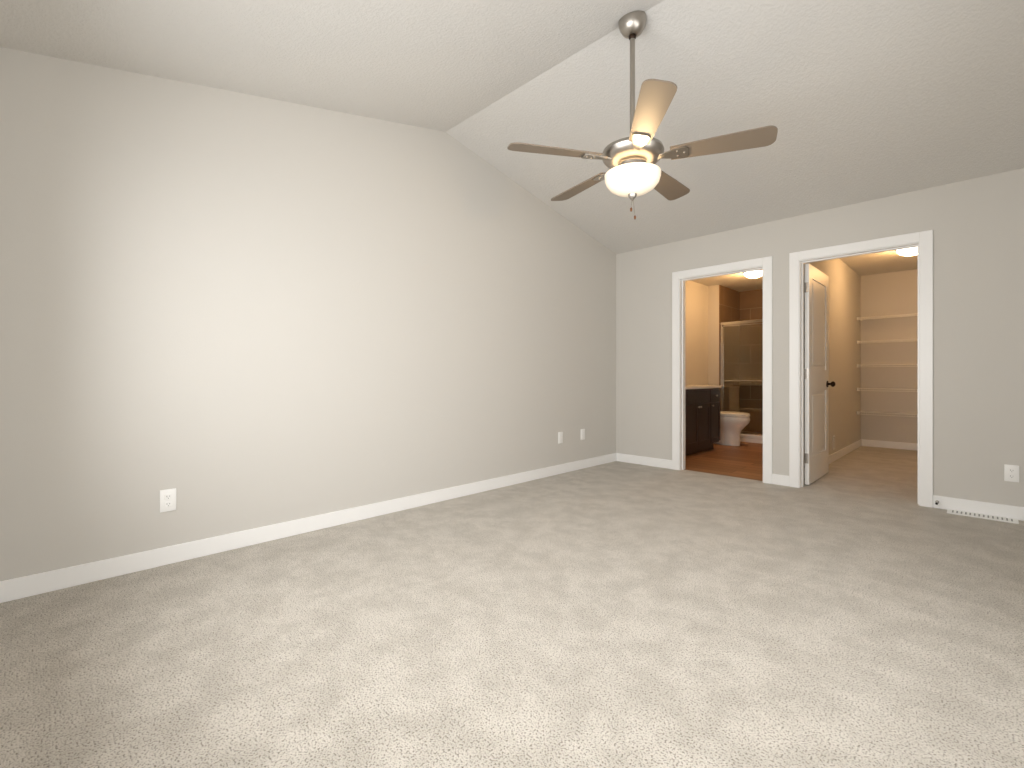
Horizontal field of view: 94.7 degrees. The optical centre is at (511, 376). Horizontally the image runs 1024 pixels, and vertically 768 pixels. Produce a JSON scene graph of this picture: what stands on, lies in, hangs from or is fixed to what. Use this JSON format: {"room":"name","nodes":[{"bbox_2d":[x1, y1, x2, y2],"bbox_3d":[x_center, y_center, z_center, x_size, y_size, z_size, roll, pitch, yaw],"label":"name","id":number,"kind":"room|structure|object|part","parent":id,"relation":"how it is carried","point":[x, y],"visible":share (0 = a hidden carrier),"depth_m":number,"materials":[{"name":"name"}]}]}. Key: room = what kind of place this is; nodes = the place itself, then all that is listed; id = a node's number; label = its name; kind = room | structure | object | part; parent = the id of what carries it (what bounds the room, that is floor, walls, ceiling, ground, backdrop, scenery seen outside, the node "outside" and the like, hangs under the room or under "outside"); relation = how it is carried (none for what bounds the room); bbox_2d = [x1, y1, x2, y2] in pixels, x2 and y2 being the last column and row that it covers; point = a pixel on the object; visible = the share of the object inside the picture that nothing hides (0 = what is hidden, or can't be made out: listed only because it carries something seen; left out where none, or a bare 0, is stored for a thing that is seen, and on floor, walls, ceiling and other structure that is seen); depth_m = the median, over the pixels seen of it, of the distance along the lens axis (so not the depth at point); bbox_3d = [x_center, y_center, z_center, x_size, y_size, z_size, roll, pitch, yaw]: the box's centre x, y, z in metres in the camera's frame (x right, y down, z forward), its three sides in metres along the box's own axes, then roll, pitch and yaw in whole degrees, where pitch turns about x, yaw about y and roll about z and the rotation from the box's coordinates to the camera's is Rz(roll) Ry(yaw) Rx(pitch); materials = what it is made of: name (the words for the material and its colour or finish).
{"room":"empty bedroom","nodes":[
{"label":"empty bedroom","id":0,"kind":"room"},
{"bbox_2d":[0,47,615,580],"bbox_3d":[-0.580,-0.500,3.847,0.120,3.000,5.240,0,0,45],"label":"wall","id":1,"kind":"structure","parent":0,"point":[222,311],"depth_m":2.81,"materials":[{"name":"grey paint"}]},
{"bbox_2d":[160,488,175,512],"bbox_3d":[-1.828,0.660,2.507,0.008,0.117,0.072,0,0,45],"label":"electrical outlet","id":2,"kind":"object","parent":1,"relation":"attached to","point":[167,499],"visible":1,"depth_m":2.50,"materials":[{"name":"white plastic"}]},
{"bbox_2d":[0,453,615,602],"bbox_3d":[-0.532,0.953,3.799,0.016,0.095,5.000,0,0,45],"label":"baseboard","id":3,"kind":"structure","parent":1,"relation":"attached to","point":[37,584],"depth_m":2.75,"materials":[{"name":"white wood"}]},
{"bbox_2d":[558,432,562,443],"bbox_3d":[0.498,0.630,4.834,0.007,0.117,0.072,0,0,45],"label":"electrical outlet plate","id":4,"kind":"object","parent":1,"relation":"attached to","point":[560,437],"visible":1,"depth_m":4.83,"materials":[{"name":"white plastic"}]},
{"bbox_2d":[581,429,584,439],"bbox_3d":[0.766,0.630,5.103,0.007,0.117,0.072,0,0,45],"label":"electrical outlet plate","id":5,"kind":"object","parent":1,"relation":"attached to","point":[582,434],"visible":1,"depth_m":5.10,"materials":[{"name":"white plastic"}]},
{"bbox_2d":[0,446,1023,767],"bbox_3d":[2.019,1.050,3.744,3.940,0.100,8.770,0,0,45],"label":"floor","id":6,"kind":"structure","parent":0,"point":[860,606],"depth_m":1.79,"materials":[{"name":"beige carpet"}]},
{"bbox_2d":[947,509,1018,523],"bbox_3d":[3.339,0.996,3.353,0.360,0.009,0.120,0,0,45],"label":"floor vent","id":7,"kind":"object","parent":6,"relation":"in","point":[984,516],"visible":1,"depth_m":3.33,"materials":[{"name":"white plastic"}]},
{"bbox_2d":[0,0,1023,291],"bbox_3d":[2.033,-1.742,3.794,3.990,0.655,8.860,0,0,45],"label":"ceiling","id":8,"kind":"structure","parent":0,"point":[855,101],"depth_m":2.82,"materials":[{"name":"white paint"}]},
{"bbox_2d":[507,10,777,218],"bbox_3d":[0.686,-1.419,2.641,1.350,1.113,1.316,0,0,45],"label":"ceiling fan","id":9,"kind":"object","parent":8,"relation":"hanging from","point":[631,161],"visible":0.98,"depth_m":2.48,"materials":[{"name":"brown wood"}]},
{"bbox_3d":[0.665,-1.059,2.602,0.304,0.112,0.304,0,0,45],"label":"lamp shade","id":10,"kind":"part","parent":9,"relation":"part of","materials":[{"name":"white glass"}]},
{"bbox_2d":[743,270,762,277],"bbox_3d":[3.316,-1.392,6.456,0.280,0.094,0.280,0,0,45],"label":"ceiling lamp","id":11,"kind":"object","parent":8,"relation":"attached to","point":[755,274],"visible":0.75,"depth_m":6.38,"materials":[{"name":"white glass"}]},
{"bbox_2d":[895,247,917,255],"bbox_3d":[4.448,-1.392,5.254,0.280,0.094,0.280,0,0,45],"label":"ceiling lamp","id":12,"kind":"object","parent":8,"relation":"attached to","point":[913,251],"visible":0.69,"depth_m":5.21,"materials":[{"name":"white glass"}]},
{"bbox_2d":[685,280,707,384],"bbox_3d":[2.517,-0.220,7.014,0.120,2.440,3.620,0,0,45],"label":"wall","id":13,"kind":"structure","parent":0,"point":[696,333],"depth_m":7.25,"materials":[{"name":"grey paint"}]},
{"bbox_2d":[708,285,718,384],"bbox_3d":[3.507,-0.220,7.799,0.170,2.440,0.870,0,0,45],"label":"wall","id":14,"kind":"structure","parent":0,"point":[713,335],"depth_m":7.49,"materials":[{"name":"beige paint"}]},
{"bbox_2d":[684,442,762,480],"bbox_3d":[3.136,1.050,6.353,1.930,0.100,3.680,0,0,45],"label":"floor","id":15,"kind":"structure","parent":0,"point":[744,460],"depth_m":5.53,"materials":[{"name":"brown wood"}]},
{"bbox_2d":[685,389,688,455],"bbox_3d":[1.774,0.580,5.777,0.570,0.840,0.459,0,0,45],"label":"base cabinet","id":16,"kind":"object","parent":15,"relation":"on","point":[686,390],"depth_m":5.74,"materials":[{"name":"black wood"}]},
{"bbox_2d":[689,389,712,454],"bbox_3d":[2.159,0.580,6.163,0.570,0.840,0.868,0,0,45],"label":"base cabinet","id":17,"kind":"object","parent":15,"relation":"on","point":[702,417],"depth_m":6.03,"materials":[{"name":"black wood"}]},
{"bbox_2d":[685,385,716,388],"bbox_3d":[2.137,0.144,6.136,0.576,0.032,1.510,0,0,45],"label":"countertop","id":18,"kind":"structure","parent":17,"relation":"on","point":[686,386],"depth_m":6.11,"materials":[{"name":"beige stone"}]},
{"bbox_2d":[713,385,720,442],"bbox_3d":[2.520,0.580,6.524,0.570,0.840,0.389,0,0,45],"label":"base cabinet","id":19,"kind":"object","parent":15,"relation":"on","point":[716,392],"depth_m":6.37,"materials":[{"name":"black wood"}]},
{"bbox_2d":[713,411,750,445],"bbox_3d":[3.100,0.583,6.955,0.776,0.835,0.480,0,0,45],"label":"toilet","id":20,"kind":"object","parent":15,"relation":"on","point":[733,425],"visible":0.48,"depth_m":6.76,"materials":[{"name":"white ceramic"}]},
{"bbox_2d":[720,319,762,443],"bbox_3d":[4.120,0.075,7.175,1.552,1.850,0.859,0,0,45],"label":"shower enclosure","id":21,"kind":"object","parent":15,"relation":"on","point":[751,436],"visible":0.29,"depth_m":7.20,"materials":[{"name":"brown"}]},
{"bbox_2d":[616,168,1023,506],"bbox_3d":[2.521,-0.230,4.366,3.870,2.460,0.120,0,0,45],"label":"wall","id":22,"kind":"structure","parent":0,"point":[976,225],"depth_m":3.56,"materials":[{"name":"grey paint"}]},
{"bbox_2d":[616,453,671,468],"bbox_3d":[1.486,0.953,5.308,0.677,0.095,0.013,0,0,45],"label":"baseboard","id":23,"kind":"structure","parent":22,"relation":"attached to","point":[656,462],"depth_m":5.30,"materials":[{"name":"white wood"}]},
{"bbox_2d":[672,256,771,483],"bbox_3d":[2.118,-0.057,4.769,0.978,2.114,0.156,0,0,45],"label":"door frame","id":24,"kind":"structure","parent":22,"relation":"attached to","point":[765,263],"depth_m":4.85,"materials":[{"name":"white wood"}]},
{"bbox_2d":[789,230,932,507],"bbox_3d":[2.908,-0.057,3.979,0.973,2.114,0.156,0,0,45],"label":"door frame","id":25,"kind":"structure","parent":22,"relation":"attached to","point":[801,367],"depth_m":3.80,"materials":[{"name":"white wood"}]},
{"bbox_2d":[804,263,835,484],"bbox_3d":[2.964,-0.019,4.583,0.180,2.014,0.809,0,0,45],"label":"closet door","id":26,"kind":"structure","parent":25,"relation":"attached to","point":[816,373],"depth_m":4.50,"materials":[{"name":"white wood"}]},
{"bbox_2d":[933,495,1023,520],"bbox_3d":[3.509,0.953,3.285,0.862,0.095,0.013,0,0,45],"label":"baseboard","id":27,"kind":"structure","parent":22,"relation":"attached to","point":[994,509],"depth_m":3.41,"materials":[{"name":"white wood"}]},
{"bbox_2d":[1004,464,1018,481],"bbox_3d":[3.497,0.680,3.299,0.072,0.117,0.008,0,0,45],"label":"electrical outlet","id":28,"kind":"object","parent":22,"relation":"attached to","point":[1011,473],"visible":1,"depth_m":3.30,"materials":[{"name":"white plastic"}]},
{"bbox_2d":[804,258,860,467],"bbox_3d":[3.797,-0.220,5.650,0.120,2.440,3.500,0,0,45],"label":"wall","id":29,"kind":"structure","parent":0,"point":[844,347],"depth_m":5.96,"materials":[{"name":"grey paint"}]},
{"bbox_2d":[804,439,861,477],"bbox_3d":[3.849,0.953,5.605,0.016,0.095,3.310,0,0,45],"label":"baseboard","id":30,"kind":"structure","parent":29,"relation":"attached to","point":[835,456],"depth_m":5.94,"materials":[{"name":"white wood"}]},
{"bbox_2d":[861,269,917,442],"bbox_3d":[5.721,-0.220,6.159,1.880,2.440,0.120,0,0,45],"label":"wall","id":31,"kind":"structure","parent":0,"point":[890,293],"depth_m":6.55,"materials":[{"name":"grey paint"}]},
{"bbox_2d":[857,411,917,416],"bbox_3d":[5.569,0.512,6.008,1.873,0.045,0.308,0,0,45],"label":"wire closet shelf","id":32,"kind":"object","parent":31,"relation":"attached to","point":[858,412],"visible":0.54,"depth_m":6.42,"materials":[{"name":"white metal"}]},
{"bbox_2d":[857,388,917,391],"bbox_3d":[5.569,0.184,6.008,1.873,0.045,0.308,0,0,45],"label":"wire closet shelf","id":33,"kind":"object","parent":31,"relation":"attached to","point":[858,389],"visible":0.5,"depth_m":6.41,"materials":[{"name":"white metal"}]},
{"bbox_2d":[857,364,917,366],"bbox_3d":[5.569,-0.144,6.008,1.873,0.045,0.308,0,0,45],"label":"wire closet shelf","id":34,"kind":"object","parent":31,"relation":"attached to","point":[858,365],"visible":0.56,"depth_m":6.29,"materials":[{"name":"white metal"}]},
{"bbox_2d":[857,338,917,343],"bbox_3d":[5.569,-0.472,6.008,1.873,0.045,0.308,0,0,45],"label":"wire closet shelf","id":35,"kind":"object","parent":31,"relation":"attached to","point":[882,341],"visible":0.46,"depth_m":6.40,"materials":[{"name":"white metal"}]},
{"bbox_2d":[857,313,917,320],"bbox_3d":[5.569,-0.800,6.008,1.873,0.045,0.308,0,0,45],"label":"wire closet shelf","id":36,"kind":"object","parent":31,"relation":"attached to","point":[878,317],"visible":0.46,"depth_m":6.41,"materials":[{"name":"white metal"}]},
{"bbox_2d":[862,439,917,450],"bbox_3d":[5.676,0.953,6.107,1.830,0.095,0.016,0,0,45],"label":"baseboard","id":37,"kind":"structure","parent":31,"relation":"attached to","point":[871,443],"depth_m":6.53,"materials":[{"name":"white wood"}]},
{"bbox_3d":[4.458,-0.220,7.548,1.870,2.440,0.120,0,0,45],"label":"wall","id":38,"kind":"structure","parent":0,"visible":0},
{"bbox_2d":[719,285,738,411],"bbox_3d":[3.568,-0.220,7.732,0.012,2.440,0.840,0,0,45],"label":"tiled wall","id":39,"kind":"structure","parent":38,"relation":"attached to","point":[734,305],"depth_m":7.71,"materials":[{"name":"brown tile"}]},
{"bbox_2d":[739,289,762,432],"bbox_3d":[4.429,-0.220,7.484,1.580,2.440,0.012,0,0,45],"label":"tiled wall","id":40,"kind":"structure","parent":38,"relation":"attached to","point":[751,301],"depth_m":7.89,"materials":[{"name":"brown tile"}]}
]}

